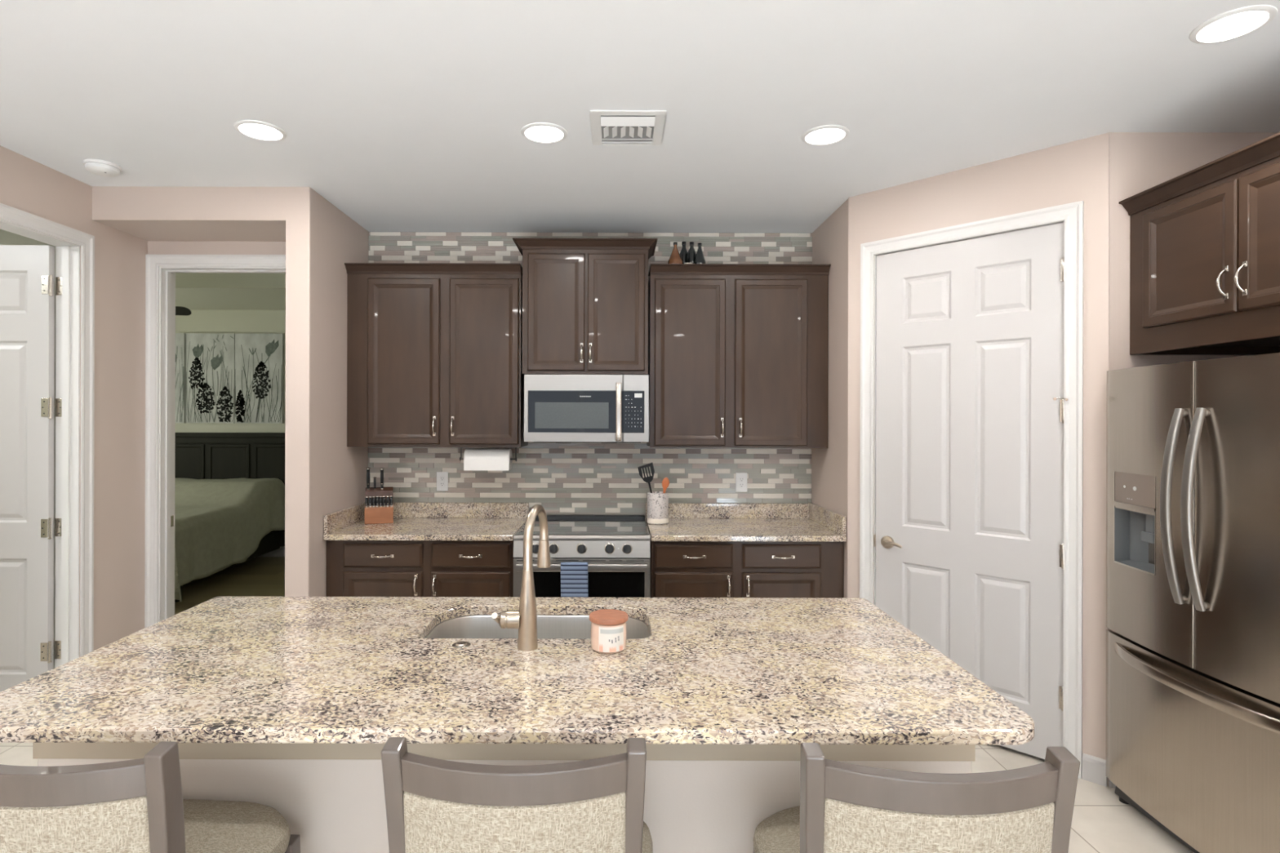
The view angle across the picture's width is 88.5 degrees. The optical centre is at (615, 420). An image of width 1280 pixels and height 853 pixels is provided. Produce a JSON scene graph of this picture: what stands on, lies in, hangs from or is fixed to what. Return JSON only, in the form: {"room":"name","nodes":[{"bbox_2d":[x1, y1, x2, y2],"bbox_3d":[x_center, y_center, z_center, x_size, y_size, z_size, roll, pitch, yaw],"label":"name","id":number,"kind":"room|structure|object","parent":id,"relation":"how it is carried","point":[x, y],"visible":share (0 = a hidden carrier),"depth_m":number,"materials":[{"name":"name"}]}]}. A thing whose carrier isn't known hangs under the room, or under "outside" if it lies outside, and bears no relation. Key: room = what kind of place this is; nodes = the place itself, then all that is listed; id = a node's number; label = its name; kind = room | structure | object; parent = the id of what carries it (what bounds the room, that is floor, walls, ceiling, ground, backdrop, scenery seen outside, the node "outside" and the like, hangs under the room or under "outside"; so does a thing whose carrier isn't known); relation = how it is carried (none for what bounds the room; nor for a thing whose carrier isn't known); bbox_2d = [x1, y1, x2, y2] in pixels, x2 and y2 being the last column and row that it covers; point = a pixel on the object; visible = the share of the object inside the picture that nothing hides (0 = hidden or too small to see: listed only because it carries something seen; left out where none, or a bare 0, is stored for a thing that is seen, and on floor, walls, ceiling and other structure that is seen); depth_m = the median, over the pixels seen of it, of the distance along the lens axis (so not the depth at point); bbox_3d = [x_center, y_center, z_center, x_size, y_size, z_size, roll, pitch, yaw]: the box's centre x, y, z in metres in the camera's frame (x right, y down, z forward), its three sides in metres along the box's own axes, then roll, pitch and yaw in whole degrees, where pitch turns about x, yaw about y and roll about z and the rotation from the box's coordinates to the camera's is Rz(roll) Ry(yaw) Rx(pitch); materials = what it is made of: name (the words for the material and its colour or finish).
{"room":"kitchen","nodes":[
{"label":"kitchen","id":0,"kind":"room"},
{"bbox_2d":[0,229,56,668],"bbox_3d":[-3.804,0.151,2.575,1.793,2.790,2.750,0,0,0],"label":"door frame","id":1,"kind":"structure","parent":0,"point":[6,237],"depth_m":3.85,"materials":[{"name":"paint"}]},
{"bbox_2d":[0,145,147,657],"bbox_3d":[-2.847,0.153,-0.285,0.120,2.790,8.630,0,0,0],"label":"wall","id":2,"kind":"structure","parent":0,"point":[28,185],"depth_m":3.63,"materials":[{"name":"paint"}]},
{"bbox_2d":[0,244,62,692],"bbox_3d":[-3.317,0.318,3.385,0.897,2.434,0.040,0,0,0],"label":"door","id":3,"kind":"structure","parent":2,"relation":"in","point":[27,273],"depth_m":3.37,"materials":[{"name":"white paint"}]},
{"bbox_2d":[0,219,79,667],"bbox_3d":[-2.848,0.320,2.980,0.120,2.458,0.861,0,0,0],"label":"trim","id":4,"kind":"structure","parent":2,"relation":"attached to","point":[68,253],"depth_m":3.40,"materials":[{"name":"white paint"}]},
{"bbox_2d":[0,203,94,656],"bbox_3d":[-2.779,0.286,2.982,0.017,2.525,1.000,0,0,0],"label":"trim","id":5,"kind":"structure","parent":2,"relation":"attached to","point":[9,214],"depth_m":3.44,"materials":[{"name":"white paint"}]},
{"bbox_2d":[170,515,173,526],"bbox_3d":[-2.709,0.616,3.995,0.002,0.065,0.040,0,0,0],"label":"strike plate","id":6,"kind":"object","parent":2,"relation":"attached to","point":[171,517],"visible":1,"depth_m":4.00,"materials":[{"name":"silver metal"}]},
{"bbox_2d":[144,254,285,628],"bbox_3d":[-2.300,0.285,3.892,0.974,2.530,0.017,0,0,0],"label":"trim","id":7,"kind":"structure","parent":2,"relation":"attached to","point":[153,262],"depth_m":3.89,"materials":[{"name":"white paint"}]},
{"bbox_2d":[158,266,285,622],"bbox_3d":[-2.300,0.318,3.965,0.839,2.464,0.130,0,0,0],"label":"trim","id":8,"kind":"structure","parent":2,"relation":"attached to","point":[166,274],"depth_m":3.94,"materials":[{"name":"white paint"}]},
{"bbox_2d":[92,186,285,241],"bbox_3d":[-2.271,-1.151,3.692,1.033,0.178,0.415,0,0,0],"label":"wall header","id":9,"kind":"structure","parent":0,"point":[149,214],"depth_m":3.48,"materials":[{"name":"paint"}]},
{"bbox_2d":[147,241,285,444],"bbox_3d":[-2.272,0.155,3.965,1.030,2.790,0.130,0,0,0],"label":"wall niche","id":10,"kind":"object","parent":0,"point":[153,247],"visible":0.12,"depth_m":3.90,"materials":[{"name":"paint"}]},
{"bbox_2d":[174,310,285,546],"bbox_3d":[-4.030,0.020,7.490,4.540,3.050,0.120,0,0,0],"label":"wall","id":11,"kind":"structure","parent":0,"point":[264,322],"depth_m":7.43,"materials":[{"name":"paint"}]},
{"bbox_2d":[175,333,186,422],"bbox_3d":[-5.138,-0.474,7.409,0.542,1.011,0.037,0,0,0],"label":"canvas painting","id":12,"kind":"object","parent":11,"relation":"attached to","point":[180,338],"visible":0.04,"depth_m":7.39,"materials":[{"name":"grey fabric"}]},
{"bbox_2d":[186,333,235,422],"bbox_3d":[-4.573,-0.472,7.409,0.541,1.011,0.037,0,0,0],"label":"canvas painting","id":13,"kind":"object","parent":11,"relation":"attached to","point":[210,357],"visible":1,"depth_m":7.39,"materials":[{"name":"grey fabric"}]},
{"bbox_2d":[235,333,284,423],"bbox_3d":[-4.028,-0.471,7.409,0.532,1.011,0.037,0,0,0],"label":"canvas painting","id":14,"kind":"object","parent":11,"relation":"attached to","point":[259,357],"visible":1,"depth_m":7.39,"materials":[{"name":"grey fabric"}]},
{"bbox_2d":[258,546,284,556],"bbox_3d":[-3.984,1.492,7.423,4.440,0.108,0.014,0,0,0],"label":"baseboard","id":15,"kind":"structure","parent":11,"relation":"attached to","point":[280,552],"depth_m":7.42,"materials":[{"name":"white paint"}]},
{"bbox_2d":[284,186,368,596],"bbox_3d":[-1.694,0.157,3.962,0.127,2.790,0.955,0,0,0],"label":"wall pillar","id":16,"kind":"structure","parent":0,"point":[324,475],"depth_m":3.55,"materials":[{"name":"paint"}]},
{"bbox_2d":[0,556,1194,852],"bbox_3d":[-1.654,1.602,1.425,9.300,0.100,12.250,0,0,0],"label":"floor","id":17,"kind":"structure","parent":0,"point":[1101,823],"depth_m":2.94,"materials":[{"name":"beige tile"}]},
{"bbox_2d":[0,741,300,852],"bbox_3d":[-0.990,1.058,1.332,0.517,0.990,0.496,0,0,3],"label":"bar stool","id":18,"kind":"object","parent":17,"relation":"on","point":[134,806],"visible":1,"depth_m":1.11,"materials":[{"name":"grey wood"}]},
{"bbox_2d":[174,432,284,602],"bbox_3d":[-4.527,0.842,6.423,2.110,1.405,1.805,0,0,0],"label":"bed","id":19,"kind":"object","parent":17,"relation":"on","point":[197,455],"visible":0.12,"depth_m":7.25,"materials":[{"name":"brown wood"}]},
{"bbox_2d":[174,478,284,602],"bbox_3d":[-4.545,1.057,6.304,2.021,0.845,1.983,0,0,0],"label":"comforter","id":20,"kind":"object","parent":19,"relation":"on","point":[220,524],"visible":0.34,"depth_m":6.39,"materials":[{"name":"fabric"}]},
{"bbox_2d":[325,539,514,596],"bbox_3d":[-1.104,1.112,3.967,1.054,0.882,0.672,0,0,0],"label":"base cabinet","id":21,"kind":"object","parent":17,"relation":"on","point":[354,568],"visible":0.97,"depth_m":3.67,"materials":[{"name":"brown wood"}]},
{"bbox_2d":[323,502,528,540],"bbox_3d":[-1.100,0.602,3.974,1.056,0.137,0.659,0,0,0],"label":"countertop","id":22,"kind":"structure","parent":21,"relation":"on","point":[412,521],"depth_m":3.98,"materials":[{"name":"stone"}]},
{"bbox_2d":[364,486,393,524],"bbox_3d":[-1.476,0.530,4.088,0.167,0.214,0.120,0,0,-19],"label":"knife block","id":23,"kind":"object","parent":22,"relation":"on","point":[373,515],"visible":0.88,"depth_m":4.05,"materials":[{"name":"brown wood"}]},
{"bbox_2d":[364,496,368,507],"bbox_3d":[-1.530,0.502,4.022,0.020,0.070,0.029,0,0,-33],"label":"steak knife","id":24,"kind":"object","parent":23,"relation":"on","point":[366,497],"visible":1,"depth_m":4.01,"materials":[{"name":"black plastic"}]},
{"bbox_2d":[365,467,370,489],"bbox_3d":[-1.542,0.364,4.077,0.028,0.140,0.054,0,0,-27],"label":"knife","id":25,"kind":"object","parent":23,"relation":"on","point":[366,468],"visible":1,"depth_m":4.06,"materials":[{"name":"black plastic"}]},
{"bbox_2d":[368,496,372,507],"bbox_3d":[-1.510,0.502,4.029,0.020,0.070,0.029,0,0,-33],"label":"steak knife","id":26,"kind":"object","parent":23,"relation":"on","point":[370,497],"visible":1,"depth_m":4.02,"materials":[{"name":"black plastic"}]},
{"bbox_2d":[372,495,375,506],"bbox_3d":[-1.491,0.502,4.035,0.020,0.070,0.029,0,0,-33],"label":"steak knife","id":27,"kind":"object","parent":23,"relation":"on","point":[373,496],"visible":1,"depth_m":4.03,"materials":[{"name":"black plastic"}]},
{"bbox_2d":[373,476,376,489],"bbox_3d":[-1.501,0.394,4.088,0.017,0.082,0.032,0,0,-10],"label":"paring knife","id":28,"kind":"object","parent":23,"relation":"on","point":[374,477],"visible":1,"depth_m":4.08,"materials":[{"name":"black plastic"}]},
{"bbox_2d":[375,495,378,506],"bbox_3d":[-1.471,0.502,4.042,0.020,0.070,0.029,0,0,-33],"label":"steak knife","id":29,"kind":"object","parent":23,"relation":"on","point":[376,496],"visible":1,"depth_m":4.03,"materials":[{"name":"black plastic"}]},
{"bbox_2d":[378,495,382,506],"bbox_3d":[-1.452,0.502,4.049,0.020,0.070,0.029,0,0,-33],"label":"steak knife","id":30,"kind":"object","parent":23,"relation":"on","point":[380,496],"visible":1,"depth_m":4.04,"materials":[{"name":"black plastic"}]},
{"bbox_2d":[379,467,384,488],"bbox_3d":[-1.466,0.367,4.104,0.028,0.135,0.053,0,0,-28],"label":"knife","id":31,"kind":"object","parent":23,"relation":"on","point":[380,468],"visible":1,"depth_m":4.09,"materials":[{"name":"black plastic"}]},
{"bbox_2d":[382,495,386,506],"bbox_3d":[-1.431,0.502,4.056,0.020,0.070,0.030,0,0,-5],"label":"steak knife","id":32,"kind":"object","parent":23,"relation":"on","point":[384,496],"visible":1,"depth_m":4.04,"materials":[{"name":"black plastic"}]},
{"bbox_2d":[386,495,389,506],"bbox_3d":[-1.413,0.502,4.062,0.020,0.070,0.029,0,0,-33],"label":"steak knife","id":33,"kind":"object","parent":23,"relation":"on","point":[387,496],"visible":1,"depth_m":4.05,"materials":[{"name":"black plastic"}]},
{"bbox_2d":[389,495,393,506],"bbox_3d":[-1.394,0.502,4.069,0.020,0.070,0.030,0,0,-33],"label":"steak knife","id":34,"kind":"object","parent":23,"relation":"on","point":[391,496],"visible":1,"depth_m":4.06,"materials":[{"name":"black plastic"}]},
{"bbox_2d":[32,742,975,852],"bbox_3d":[-0.272,1.114,1.970,2.282,0.883,0.764,0,0,0],"label":"kitchen island","id":35,"kind":"object","parent":17,"relation":"on","point":[699,798],"visible":0.22,"depth_m":1.60,"materials":[{"name":"paint"}]},
{"bbox_2d":[0,596,1034,745],"bbox_3d":[-0.272,0.656,1.868,2.354,0.032,1.020,0,0,0],"label":"island countertop","id":36,"kind":"structure","parent":35,"relation":"on","point":[218,669],"depth_m":1.60,"materials":[{"name":"stone"}]},
{"bbox_2d":[452,640,471,648],"bbox_3d":[-0.439,0.635,1.862,0.052,0.008,0.052,0,0,0],"label":"button","id":37,"kind":"object","parent":36,"relation":"on","point":[462,644],"visible":1,"depth_m":1.85,"materials":[{"name":"silver metal"}]},
{"bbox_2d":[491,504,551,651],"bbox_3d":[-0.248,0.445,1.908,0.105,0.390,0.302,0,0,23],"label":"faucet","id":38,"kind":"object","parent":36,"relation":"on","point":[525,620],"visible":1,"depth_m":1.83,"materials":[{"name":"silver metal"}]},
{"bbox_2d":[424,614,649,639],"bbox_3d":[-0.242,0.781,2.095,0.736,0.214,0.381,0,0,0],"label":"sink","id":39,"kind":"object","parent":36,"relation":"in","point":[473,626],"visible":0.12,"depth_m":2.26,"materials":[{"name":"metal"}]},
{"bbox_2d":[589,608,628,653],"bbox_3d":[-0.021,0.593,1.842,0.110,0.094,0.110,0,0,0],"label":"candle jar","id":40,"kind":"object","parent":36,"relation":"on","point":[608,626],"visible":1,"depth_m":1.80,"materials":[{"name":"pink glass"}]},
{"bbox_2d":[381,737,653,852],"bbox_3d":[-0.178,1.060,1.339,0.517,0.990,0.496,0,0,0],"label":"bar stool","id":41,"kind":"object","parent":17,"relation":"on","point":[433,805],"visible":1,"depth_m":1.11,"materials":[{"name":"grey wood"}]},
{"bbox_2d":[513,514,649,597],"bbox_3d":[-0.190,1.087,3.932,0.757,0.936,0.742,0,0,0],"label":"range","id":42,"kind":"object","parent":17,"relation":"on","point":[615,548],"visible":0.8,"depth_m":3.62,"materials":[{"name":"grey metal"}]},
{"bbox_2d":[560,562,588,597],"bbox_3d":[-0.224,0.930,3.570,0.153,0.312,0.043,0,0,0],"label":"kitchen towel","id":43,"kind":"object","parent":42,"relation":"hanging from","point":[574,575],"visible":0.74,"depth_m":3.55,"materials":[{"name":"blue fabric"}]},
{"bbox_2d":[515,518,649,534],"bbox_3d":[-0.189,0.643,3.953,0.754,0.012,0.595,0,0,0],"label":"cooktop","id":44,"kind":"object","parent":42,"relation":"in","point":[555,526],"depth_m":3.92,"materials":[{"name":"ceramic"}]},
{"bbox_2d":[649,537,844,598],"bbox_3d":[0.739,1.117,3.967,1.083,0.882,0.672,0,0,0],"label":"base cabinet","id":45,"kind":"object","parent":17,"relation":"on","point":[677,569],"visible":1,"depth_m":3.68,"materials":[{"name":"brown wood"}]},
{"bbox_2d":[645,502,846,542],"bbox_3d":[0.738,0.606,3.974,1.087,0.137,0.659,0,0,0],"label":"countertop","id":46,"kind":"structure","parent":45,"relation":"on","point":[687,522],"depth_m":4.01,"materials":[{"name":"stone"}]},
{"bbox_2d":[646,491,668,524],"bbox_3d":[0.261,0.546,4.090,0.135,0.190,0.135,0,0,0],"label":"utensil crock","id":47,"kind":"object","parent":46,"relation":"on","point":[657,501],"visible":0.98,"depth_m":4.03,"materials":[{"name":"ceramic"}]},
{"bbox_2d":[637,462,654,493],"bbox_3d":[0.199,0.434,4.071,0.129,0.346,0.023,0,0,-12],"label":"spatula","id":48,"kind":"object","parent":47,"relation":"in","point":[648,479],"visible":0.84,"depth_m":4.07,"materials":[{"name":"black plastic"}]},
{"bbox_2d":[662,477,669,493],"bbox_3d":[0.301,0.482,4.080,0.063,0.252,0.014,0,0,0],"label":"wooden spoon","id":49,"kind":"object","parent":47,"relation":"in","point":[665,482],"visible":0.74,"depth_m":4.07,"materials":[{"name":"orange wood"}]},
{"bbox_2d":[752,742,1079,852],"bbox_3d":[0.556,1.062,1.317,0.517,0.990,0.496,0,0,1],"label":"bar stool","id":50,"kind":"object","parent":17,"relation":"on","point":[844,807],"visible":1,"depth_m":1.10,"materials":[{"name":"grey wood"}]},
{"bbox_2d":[1106,352,1279,852],"bbox_3d":[2.377,0.679,2.274,0.893,1.766,0.922,0,0,0],"label":"refrigerator","id":51,"kind":"object","parent":17,"relation":"on","point":[1193,477],"visible":1,"depth_m":2.25,"materials":[{"name":"grey metal"}]},
{"bbox_2d":[0,0,1279,310],"bbox_3d":[-1.646,-1.413,1.425,9.300,0.350,12.250,0,0,0],"label":"ceiling","id":52,"kind":"structure","parent":0,"point":[402,115],"depth_m":2.50,"materials":[{"name":"paint"}]},
{"bbox_2d":[83,159,121,177],"bbox_3d":[-2.497,-1.218,3.190,0.148,0.046,0.148,0,0,0],"label":"smoke detector","id":53,"kind":"object","parent":52,"relation":"attached to","point":[95,166],"visible":1,"depth_m":3.15,"materials":[{"name":"white plastic"}]},
{"bbox_2d":[175,306,191,315],"bbox_3d":[-4.435,-1.191,5.556,1.490,0.590,1.446,0,0,0],"label":"ceiling fan","id":54,"kind":"object","parent":52,"relation":"hanging from","point":[182,311],"visible":0.06,"depth_m":5.68,"materials":[{"name":"black plastic"}]},
{"bbox_2d":[233,120,286,141],"bbox_3d":[-1.519,-1.234,2.805,0.200,0.008,0.200,0,0,0],"label":"recessed light","id":55,"kind":"object","parent":52,"relation":"in","point":[257,130],"visible":1,"depth_m":2.79,"materials":[{"name":"white plastic"}]},
{"bbox_2d":[520,122,567,143],"bbox_3d":[-0.309,-1.231,2.820,0.200,0.008,0.200,0,0,0],"label":"recessed light","id":56,"kind":"object","parent":52,"relation":"in","point":[538,132],"visible":1,"depth_m":2.81,"materials":[{"name":"white plastic"}]},
{"bbox_2d":[589,110,666,145],"bbox_3d":[0.049,-1.224,2.771,0.309,0.020,0.322,0,0,0],"label":"ceiling vent","id":57,"kind":"object","parent":52,"relation":"in","point":[608,127],"visible":1,"depth_m":2.75,"materials":[{"name":"white plastic"}]},
{"bbox_2d":[800,124,849,145],"bbox_3d":[0.903,-1.228,2.835,0.200,0.008,0.200,0,0,0],"label":"recessed light","id":58,"kind":"object","parent":52,"relation":"in","point":[825,135],"visible":1,"depth_m":2.82,"materials":[{"name":"white plastic"}]},
{"bbox_2d":[1189,4,1277,44],"bbox_3d":[1.915,-1.225,2.040,0.200,0.008,0.200,0,0,0],"label":"recessed light","id":59,"kind":"object","parent":52,"relation":"in","point":[1232,24],"visible":1,"depth_m":2.03,"materials":[{"name":"white plastic"}]},
{"bbox_2d":[811,199,848,598],"bbox_3d":[1.337,0.165,4.033,0.100,2.790,0.814,0,0,0],"label":"wall","id":60,"kind":"structure","parent":0,"point":[830,238],"depth_m":3.84,"materials":[{"name":"paint"}]},
{"bbox_2d":[847,132,1109,785],"bbox_3d":[1.728,0.166,3.251,0.100,2.790,1.166,0,0,-45],"label":"wall","id":61,"kind":"structure","parent":0,"point":[1077,171],"depth_m":2.89,"materials":[{"name":"paint"}]},
{"bbox_2d":[873,222,1068,759],"bbox_3d":[1.693,0.327,3.212,0.100,2.422,0.878,0,0,-45],"label":"door","id":62,"kind":"structure","parent":61,"relation":"in","point":[968,538],"depth_m":3.17,"materials":[{"name":"white paint"}]},
{"bbox_2d":[859,200,1083,778],"bbox_3d":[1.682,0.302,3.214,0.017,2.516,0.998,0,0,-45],"label":"trim","id":63,"kind":"structure","parent":61,"relation":"attached to","point":[1072,214],"depth_m":2.90,"materials":[{"name":"white paint"}]},
{"bbox_2d":[1081,752,1106,786],"bbox_3d":[2.064,1.507,2.829,0.014,0.108,0.087,0,0,-45],"label":"baseboard","id":64,"kind":"structure","parent":61,"relation":"attached to","point":[1093,768],"depth_m":2.83,"materials":[{"name":"white paint"}]},
{"bbox_2d":[1107,132,1276,786],"bbox_3d":[2.527,0.168,2.850,0.846,2.790,0.100,0,0,0],"label":"wall","id":65,"kind":"structure","parent":0,"point":[1140,162],"depth_m":2.80,"materials":[{"name":"paint"}]},
{"bbox_2d":[1108,778,1115,787],"bbox_3d":[2.479,1.508,2.793,0.754,0.108,0.014,0,0,0],"label":"baseboard","id":66,"kind":"structure","parent":65,"relation":"attached to","point":[1111,784],"depth_m":2.79,"materials":[{"name":"white paint"}]},
{"bbox_3d":[-0.180,0.161,4.380,2.960,2.790,0.120,0,0,0],"label":"wall","id":67,"kind":"structure","parent":0,"visible":0},
{"bbox_2d":[344,262,528,447],"bbox_3d":[-1.101,-0.388,4.107,1.051,1.102,0.392,0,0,0],"label":"upper cabinet","id":68,"kind":"object","parent":67,"relation":"attached to","point":[434,350],"visible":1,"depth_m":3.96,"materials":[{"name":"brown wood"}]},
{"bbox_2d":[459,447,516,461],"bbox_3d":[-0.793,0.211,4.080,0.365,0.092,0.040,0,0,0],"label":"paper towel holder","id":69,"kind":"object","parent":68,"relation":"attached to","point":[460,457],"visible":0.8,"depth_m":4.08,"materials":[{"name":"grey plastic"}]},
{"bbox_2d":[463,448,512,471],"bbox_3d":[-0.794,0.242,4.079,0.280,0.133,0.134,0,0,0],"label":"paper towel roll","id":70,"kind":"object","parent":69,"relation":"hanging from","point":[474,459],"visible":0.99,"depth_m":4.01,"materials":[{"name":"white paper"}]},
{"bbox_2d":[512,237,657,374],"bbox_3d":[-0.184,-0.675,4.085,0.856,0.798,0.436,0,0,0],"label":"upper cabinet","id":71,"kind":"object","parent":67,"relation":"attached to","point":[585,300],"visible":1,"depth_m":3.92,"materials":[{"name":"brown wood"}]},
{"bbox_2d":[523,374,648,443],"bbox_3d":[-0.176,-0.069,4.075,0.746,0.410,0.455,0,0,0],"label":"microwave","id":72,"kind":"object","parent":71,"relation":"attached to","point":[558,408],"visible":1,"depth_m":3.90,"materials":[{"name":"grey metal"}]},
{"bbox_2d":[368,231,812,517],"bbox_3d":[-0.171,-0.296,4.313,2.913,1.873,0.012,0,0,0],"label":"tile backsplash","id":73,"kind":"structure","parent":67,"relation":"attached to","point":[584,478],"depth_m":4.31,"materials":[{"name":"tile"}]},
{"bbox_2d":[436,471,448,491],"bbox_3d":[-1.139,0.402,4.302,0.076,0.126,0.010,0,0,0],"label":"outlet","id":74,"kind":"object","parent":73,"relation":"attached to","point":[442,477],"visible":1,"depth_m":4.30,"materials":[{"name":"white plastic"}]},
{"bbox_2d":[439,475,444,486],"bbox_3d":[-1.139,0.402,4.299,0.034,0.068,0.002,0,0,0],"label":"receptacle","id":75,"kind":"object","parent":74,"relation":"attached to","point":[442,478],"depth_m":4.30,"materials":[{"name":"white plastic"}]},
{"bbox_2d":[735,472,746,492],"bbox_3d":[0.823,0.407,4.302,0.076,0.126,0.010,0,0,0],"label":"outlet","id":76,"kind":"object","parent":73,"relation":"attached to","point":[740,477],"visible":1,"depth_m":4.30,"materials":[{"name":"white plastic"}]},
{"bbox_2d":[738,476,744,487],"bbox_3d":[0.823,0.407,4.299,0.034,0.068,0.002,0,0,0],"label":"receptacle","id":77,"kind":"object","parent":76,"relation":"attached to","point":[741,479],"depth_m":4.30,"materials":[{"name":"white plastic"}]},
{"bbox_2d":[647,263,831,448],"bbox_3d":[0.745,-0.383,4.107,1.078,1.102,0.392,0,0,0],"label":"upper cabinet","id":78,"kind":"object","parent":67,"relation":"attached to","point":[738,353],"visible":1,"depth_m":3.96,"materials":[{"name":"brown wood"}]},
{"bbox_2d":[667,242,682,263],"bbox_3d":[0.365,-1.013,4.030,0.092,0.155,0.092,0,0,0],"label":"bottle","id":79,"kind":"object","parent":78,"relation":"on","point":[675,257],"visible":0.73,"depth_m":4.00,"materials":[{"name":"orange glass"}]},
{"bbox_2d":[680,241,687,263],"bbox_3d":[0.428,-1.028,4.130,0.060,0.185,0.060,0,0,0],"label":"bottle","id":80,"kind":"object","parent":78,"relation":"on","point":[683,252],"visible":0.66,"depth_m":4.11,"materials":[{"name":"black glass"}]},
{"bbox_2d":[686,241,696,263],"bbox_3d":[0.471,-1.020,4.080,0.060,0.170,0.060,0,0,0],"label":"bottle","id":81,"kind":"object","parent":78,"relation":"on","point":[691,256],"visible":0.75,"depth_m":4.06,"materials":[{"name":"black glass"}]},
{"bbox_2d":[693,243,705,263],"bbox_3d":[0.515,-1.010,4.030,0.072,0.150,0.072,0,0,0],"label":"bottle","id":82,"kind":"object","parent":78,"relation":"on","point":[700,259],"visible":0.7,"depth_m":4.01,"materials":[{"name":"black glass"}]},
{"bbox_3d":[2.910,0.169,-0.900,0.100,2.790,7.400,0,0,0],"label":"wall","id":83,"kind":"structure","parent":0,"visible":0},
{"bbox_2d":[1118,132,1279,355],"bbox_3d":[2.493,-0.604,2.244,0.720,0.652,1.109,0,0,0],"label":"upper cabinet","id":84,"kind":"object","parent":83,"relation":"attached to","point":[1205,259],"visible":1,"depth_m":2.42,"materials":[{"name":"brown wood"}]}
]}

